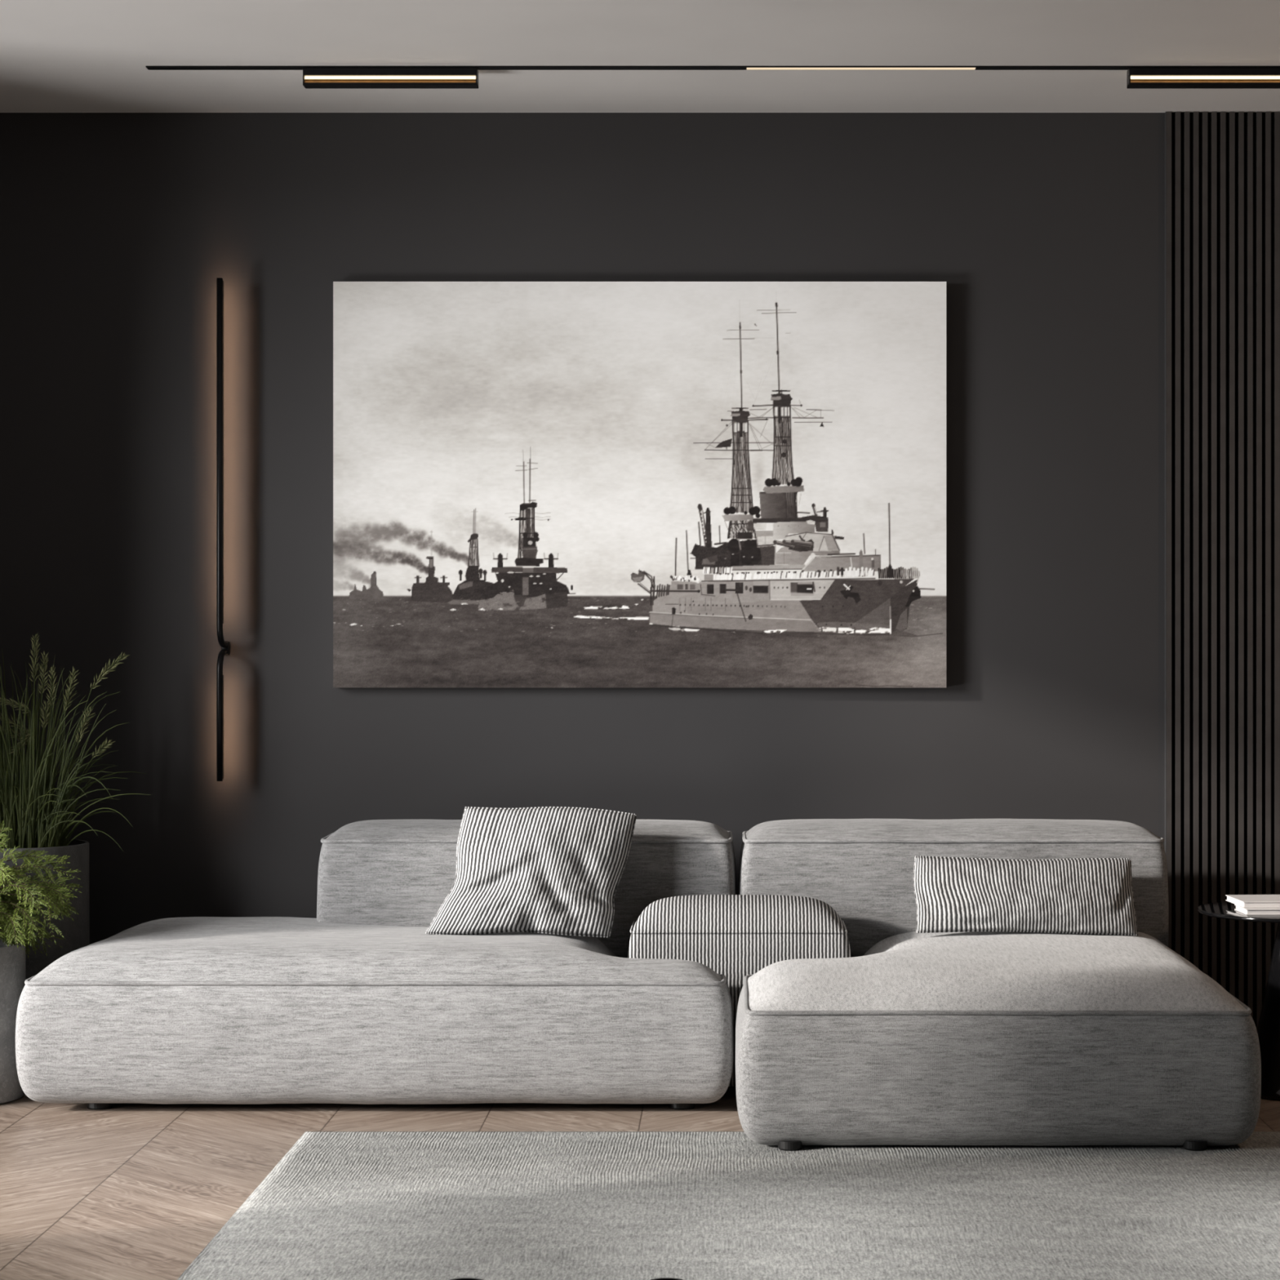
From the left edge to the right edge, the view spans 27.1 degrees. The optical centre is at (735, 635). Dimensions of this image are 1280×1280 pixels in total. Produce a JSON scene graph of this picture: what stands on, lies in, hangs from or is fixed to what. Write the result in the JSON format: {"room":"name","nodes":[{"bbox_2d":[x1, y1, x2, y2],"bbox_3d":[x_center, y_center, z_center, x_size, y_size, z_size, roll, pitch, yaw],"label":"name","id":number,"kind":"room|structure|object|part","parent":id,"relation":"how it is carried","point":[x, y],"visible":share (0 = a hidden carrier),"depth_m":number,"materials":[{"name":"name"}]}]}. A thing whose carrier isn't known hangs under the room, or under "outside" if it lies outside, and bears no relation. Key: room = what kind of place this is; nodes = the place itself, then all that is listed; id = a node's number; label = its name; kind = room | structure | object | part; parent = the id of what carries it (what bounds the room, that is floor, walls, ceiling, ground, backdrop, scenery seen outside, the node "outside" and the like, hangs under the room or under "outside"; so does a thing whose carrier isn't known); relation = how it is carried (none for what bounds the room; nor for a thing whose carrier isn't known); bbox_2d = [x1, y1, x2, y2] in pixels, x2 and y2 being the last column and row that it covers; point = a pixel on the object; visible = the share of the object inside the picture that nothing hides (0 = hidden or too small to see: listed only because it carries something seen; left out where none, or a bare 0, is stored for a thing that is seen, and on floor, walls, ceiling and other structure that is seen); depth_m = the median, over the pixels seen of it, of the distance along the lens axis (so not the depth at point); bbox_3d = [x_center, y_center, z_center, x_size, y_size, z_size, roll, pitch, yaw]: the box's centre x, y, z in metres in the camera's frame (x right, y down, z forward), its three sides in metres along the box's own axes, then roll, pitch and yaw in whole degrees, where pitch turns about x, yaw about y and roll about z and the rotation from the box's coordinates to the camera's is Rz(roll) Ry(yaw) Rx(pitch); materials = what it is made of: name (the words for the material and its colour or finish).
{"room":"living room","nodes":[
{"label":"living room","id":0,"kind":"room"},
{"bbox_2d":[0,937,26,1104],"bbox_3d":[-2.084,1.031,7.100,0.354,0.416,0.354,0,0,0],"label":"planter","id":1,"kind":"object","parent":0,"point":[12,953],"depth_m":7.03,"materials":[{"name":"concrete"}]},
{"bbox_2d":[0,839,89,979],"bbox_3d":[-2.029,0.914,7.520,0.384,0.651,0.384,0,0,0],"label":"planter","id":2,"kind":"object","parent":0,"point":[76,934],"depth_m":7.42,"materials":[{"name":"concrete"}]},
{"bbox_2d":[0,112,1164,944],"bbox_3d":[0.100,-0.159,7.915,6.400,2.798,0.050,0,0,0],"label":"wall","id":3,"kind":"structure","parent":0,"point":[1044,233],"depth_m":7.89,"materials":[{"name":"grey paint"}]},
{"bbox_2d":[216,277,230,781],"bbox_3d":[-1.516,-0.313,7.835,0.024,1.478,0.108,0,0,0],"label":"wall lamp","id":4,"kind":"object","parent":3,"relation":"attached to","point":[225,646],"visible":1,"depth_m":7.79,"materials":[{"name":"black metal"}]},
{"bbox_3d":[-1.516,-0.509,7.827,0.017,1.086,0.091,0,0,0],"label":"rod","id":5,"kind":"part","parent":4,"relation":"part of","materials":[{"name":"black metal"}]},
{"bbox_3d":[-1.516,0.233,7.827,0.017,0.388,0.091,0,0,0],"label":"rod","id":6,"kind":"part","parent":4,"relation":"part of","materials":[{"name":"black metal"}]},
{"bbox_2d":[333,281,946,687],"bbox_3d":[-0.283,-0.448,7.867,1.815,1.202,0.045,0,0,0],"label":"canvas","id":7,"kind":"object","parent":3,"relation":"attached to","point":[536,484],"visible":1,"depth_m":7.84},
{"bbox_2d":[1164,111,1279,1030],"bbox_3d":[1.815,-0.159,7.879,1.075,2.796,0.020,0,0,0],"label":"wall panel","id":8,"kind":"object","parent":3,"relation":"attached to","point":[1222,169],"visible":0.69,"depth_m":7.87,"materials":[{"name":"black wood"}]},
{"bbox_3d":[1.279,-0.159,7.880,0.002,2.796,0.020,0,0,0],"label":"edge trim","id":9,"kind":"part","parent":8,"relation":"part of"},
{"bbox_2d":[0,0,1279,112],"bbox_3d":[0.100,-1.583,3.670,6.400,0.050,8.540,0,0,0],"label":"ceiling","id":10,"kind":"structure","parent":0,"point":[56,55],"depth_m":7.08,"materials":[{"name":"paint"}]},
{"bbox_2d":[146,66,1279,70],"bbox_3d":[0.494,-1.556,7.258,4.211,0.004,0.035,0,0,0],"label":"ceiling track","id":11,"kind":"object","parent":10,"relation":"attached to","point":[149,68],"visible":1,"depth_m":7.25,"materials":[{"name":"black metal"}]},
{"bbox_2d":[302,67,478,88],"bbox_3d":[-0.944,-1.529,7.263,0.476,0.048,0.046,0,0,0],"label":"lamp","id":12,"kind":"object","parent":11,"relation":"attached to","point":[313,77],"visible":1,"depth_m":7.24,"materials":[{"name":"black metal"}]},
{"bbox_3d":[-0.944,-1.508,7.263,0.476,0.008,0.046,0,0,0],"label":"plate","id":13,"kind":"part","parent":12,"relation":"part of","materials":[{"name":"black metal"}]},
{"bbox_2d":[1126,67,1279,88],"bbox_3d":[1.314,-1.529,7.263,0.476,0.048,0.046,0,0,0],"label":"lamp","id":14,"kind":"object","parent":11,"relation":"attached to","point":[1136,77],"visible":1,"depth_m":7.24,"materials":[{"name":"black metal"}]},
{"bbox_3d":[1.314,-1.508,7.263,0.476,0.008,0.046,0,0,0],"label":"plate","id":15,"kind":"part","parent":14,"relation":"part of","materials":[{"name":"black metal"}]},
{"bbox_2d":[0,1086,1279,1279],"bbox_3d":[0.100,1.265,3.670,6.400,0.050,8.540,0,0,0],"label":"floor","id":16,"kind":"structure","parent":0,"point":[124,1191],"depth_m":6.27,"materials":[{"name":"brown wood"}]},
{"bbox_2d":[0,819,83,1104],"bbox_3d":[-2.055,0.864,7.099,0.489,0.751,0.551,0,0,-42],"label":"potted plant","id":17,"kind":"object","parent":16,"relation":"on","point":[14,941],"visible":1,"depth_m":7.03,"materials":[{"name":"plant"}]},
{"bbox_2d":[0,632,148,979],"bbox_3d":[-2.019,0.614,7.539,0.732,1.250,0.431,0,0,-6],"label":"potted grass","id":18,"kind":"object","parent":16,"relation":"on","point":[27,807],"depth_m":7.46,"materials":[{"name":"plant"}]},
{"bbox_3d":[-2.042,0.448,7.508,0.080,0.371,0.018,0,0,0],"label":"stem","id":19,"kind":"part","parent":18,"relation":"part of","materials":[{"name":"green plant"}]},
{"bbox_3d":[-2.027,0.406,7.474,0.094,0.456,0.054,0,0,0],"label":"stem","id":20,"kind":"part","parent":18,"relation":"part of","materials":[{"name":"green plant"}]},
{"bbox_3d":[-2.000,0.454,7.470,0.058,0.359,0.062,0,0,0],"label":"stem","id":21,"kind":"part","parent":18,"relation":"part of","materials":[{"name":"green plant"}]},
{"bbox_3d":[-1.985,0.319,7.483,0.004,0.630,0.041,0,0,-33],"label":"stem","id":22,"kind":"part","parent":18,"relation":"part of","materials":[{"name":"green plant"}]},
{"bbox_3d":[-1.967,0.343,7.485,0.049,0.581,0.006,0,0,35],"label":"stem","id":23,"kind":"part","parent":18,"relation":"part of","materials":[{"name":"green plant"}]},
{"bbox_3d":[-1.963,0.412,7.478,0.060,0.443,0.007,0,0,43],"label":"stem","id":24,"kind":"part","parent":18,"relation":"part of","materials":[{"name":"green plant"}]},
{"bbox_3d":[-1.947,0.361,7.477,0.068,0.544,0.006,0,0,39],"label":"stem","id":25,"kind":"part","parent":18,"relation":"part of","materials":[{"name":"green plant"}]},
{"bbox_3d":[-1.907,0.366,7.466,0.115,0.535,0.015,0,0,30],"label":"stem","id":26,"kind":"part","parent":18,"relation":"part of","materials":[{"name":"green plant"}]},
{"bbox_3d":[-1.878,0.421,7.470,0.134,0.425,0.014,0,0,22],"label":"stem","id":27,"kind":"part","parent":18,"relation":"part of","materials":[{"name":"green plant"}]},
{"bbox_3d":[-1.847,0.467,7.496,0.155,0.333,0.004,0,0,2],"label":"stem","id":28,"kind":"part","parent":18,"relation":"part of","materials":[{"name":"green plant"}]},
{"bbox_3d":[-1.824,0.344,7.486,0.200,0.578,0.030,0,0,0],"label":"stem","id":29,"kind":"part","parent":18,"relation":"part of","materials":[{"name":"green plant"}]},
{"bbox_2d":[15,819,736,1109],"bbox_3d":[-0.936,0.880,7.284,1.875,0.718,0.891,0,0,0],"label":"module","id":30,"kind":"object","parent":16,"relation":"on","point":[353,1002],"visible":0.92,"depth_m":6.86,"materials":[{"name":"grey fabric"}]},
{"bbox_3d":[-0.939,1.060,7.252,1.869,0.322,0.829,0,0,0],"label":"seat","id":31,"kind":"part","parent":30,"relation":"part of","materials":[{"name":"grey fabric"}]},
{"bbox_3d":[-0.938,0.847,7.253,1.810,0.111,0.771,0,0,0],"label":"seat","id":32,"kind":"part","parent":30,"relation":"part of","materials":[{"name":"grey fabric"}]},
{"bbox_3d":[-0.586,0.739,7.550,1.177,0.335,0.358,0,0,0],"label":"backrest","id":33,"kind":"part","parent":30,"relation":"part of","materials":[{"name":"grey fabric"}]},
{"bbox_3d":[-0.585,0.547,7.550,1.140,0.053,0.318,0,0,0],"label":"backrest","id":34,"kind":"part","parent":30,"relation":"part of","materials":[{"name":"grey fabric"}]},
{"bbox_2d":[425,806,636,937],"bbox_3d":[-0.557,0.645,7.239,0.573,0.348,0.188,0,0,-2],"label":"square cushion","id":35,"kind":"object","parent":30,"relation":"on","point":[555,870],"visible":1,"depth_m":7.20,"materials":[{"name":"grey fabric"}]},
{"bbox_2d":[177,1131,1279,1279],"bbox_3d":[0.591,1.228,5.417,3.318,0.023,2.334,0,0,0],"label":"area rug","id":36,"kind":"object","parent":16,"relation":"on","point":[338,1205],"visible":0.91,"depth_m":5.67,"materials":[{"name":"grey carpet"}]},
{"bbox_2d":[449,1277,483,1279],"bbox_3d":[-0.462,1.165,4.526,0.077,0.120,0.077,0,0,0],"label":"candle holder","id":37,"kind":"object","parent":36,"relation":"on","point":[461,1278],"visible":1,"depth_m":4.56,"materials":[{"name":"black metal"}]},
{"bbox_2d":[650,1277,683,1279],"bbox_3d":[-0.118,1.165,4.526,0.077,0.120,0.077,0,0,0],"label":"candle holder","id":38,"kind":"object","parent":36,"relation":"on","point":[661,1278],"visible":1,"depth_m":4.56,"materials":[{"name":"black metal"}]},
{"bbox_2d":[627,894,850,1086],"bbox_3d":[0.010,0.973,7.220,0.604,0.534,0.299,0,0,0],"label":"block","id":39,"kind":"object","parent":16,"relation":"on","point":[735,936],"visible":0.44,"depth_m":7.08,"materials":[{"name":"grey fabric"}]},
{"bbox_2d":[632,894,845,930],"bbox_3d":[0.010,0.750,7.220,0.575,0.088,0.270,0,0,0],"label":"cushion","id":40,"kind":"object","parent":39,"relation":"on","point":[696,912],"depth_m":7.11,"materials":[{"name":"grey fabric"}]},
{"bbox_2d":[735,818,1261,1151],"bbox_3d":[0.631,0.880,7.014,1.263,0.718,1.429,0,0,0],"label":"module","id":41,"kind":"object","parent":16,"relation":"on","point":[911,1037],"visible":0.91,"depth_m":6.33,"materials":[{"name":"grey fabric"}]},
{"bbox_3d":[0.611,0.547,7.550,1.167,0.053,0.318,0,0,0],"label":"backrest","id":42,"kind":"part","parent":41,"relation":"part of","materials":[{"name":"grey fabric"}]},
{"bbox_3d":[0.610,0.740,7.550,1.207,0.336,0.358,0,0,0],"label":"backrest","id":43,"kind":"part","parent":41,"relation":"part of","materials":[{"name":"grey fabric"}]},
{"bbox_3d":[0.631,0.857,6.982,1.206,0.092,1.310,0,0,0],"label":"seat","id":44,"kind":"part","parent":41,"relation":"part of","materials":[{"name":"grey fabric"}]},
{"bbox_3d":[0.631,1.063,6.983,1.263,0.329,1.367,0,0,0],"label":"seat","id":45,"kind":"part","parent":41,"relation":"part of","materials":[{"name":"grey fabric"}]},
{"bbox_2d":[913,855,1138,935],"bbox_3d":[0.793,0.711,7.251,0.609,0.210,0.149,0,0,0],"label":"lumbar cushion","id":46,"kind":"object","parent":41,"relation":"on","point":[1077,895],"visible":1,"depth_m":7.21,"materials":[{"name":"grey fabric"}]},
{"bbox_2d":[1196,901,1279,1101],"bbox_3d":[1.525,0.991,7.200,0.533,0.496,0.533,0,0,0],"label":"side table","id":47,"kind":"object","parent":16,"relation":"on","point":[1268,1025],"visible":0.62,"depth_m":7.14,"materials":[{"name":"black paint"}]},
{"bbox_2d":[1234,904,1279,915],"bbox_3d":[1.486,0.734,7.123,0.260,0.015,0.135,0,0,-3],"label":"book","id":48,"kind":"object","parent":47,"relation":"on","point":[1251,910],"visible":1,"depth_m":7.06,"materials":[{"name":"white paper"}]},
{"bbox_2d":[1225,894,1279,907],"bbox_3d":[1.483,0.719,7.197,0.260,0.016,0.185,0,0,-4],"label":"book","id":49,"kind":"object","parent":48,"relation":"on","point":[1243,900],"visible":1,"depth_m":7.15,"materials":[{"name":"white paper"}]}
]}

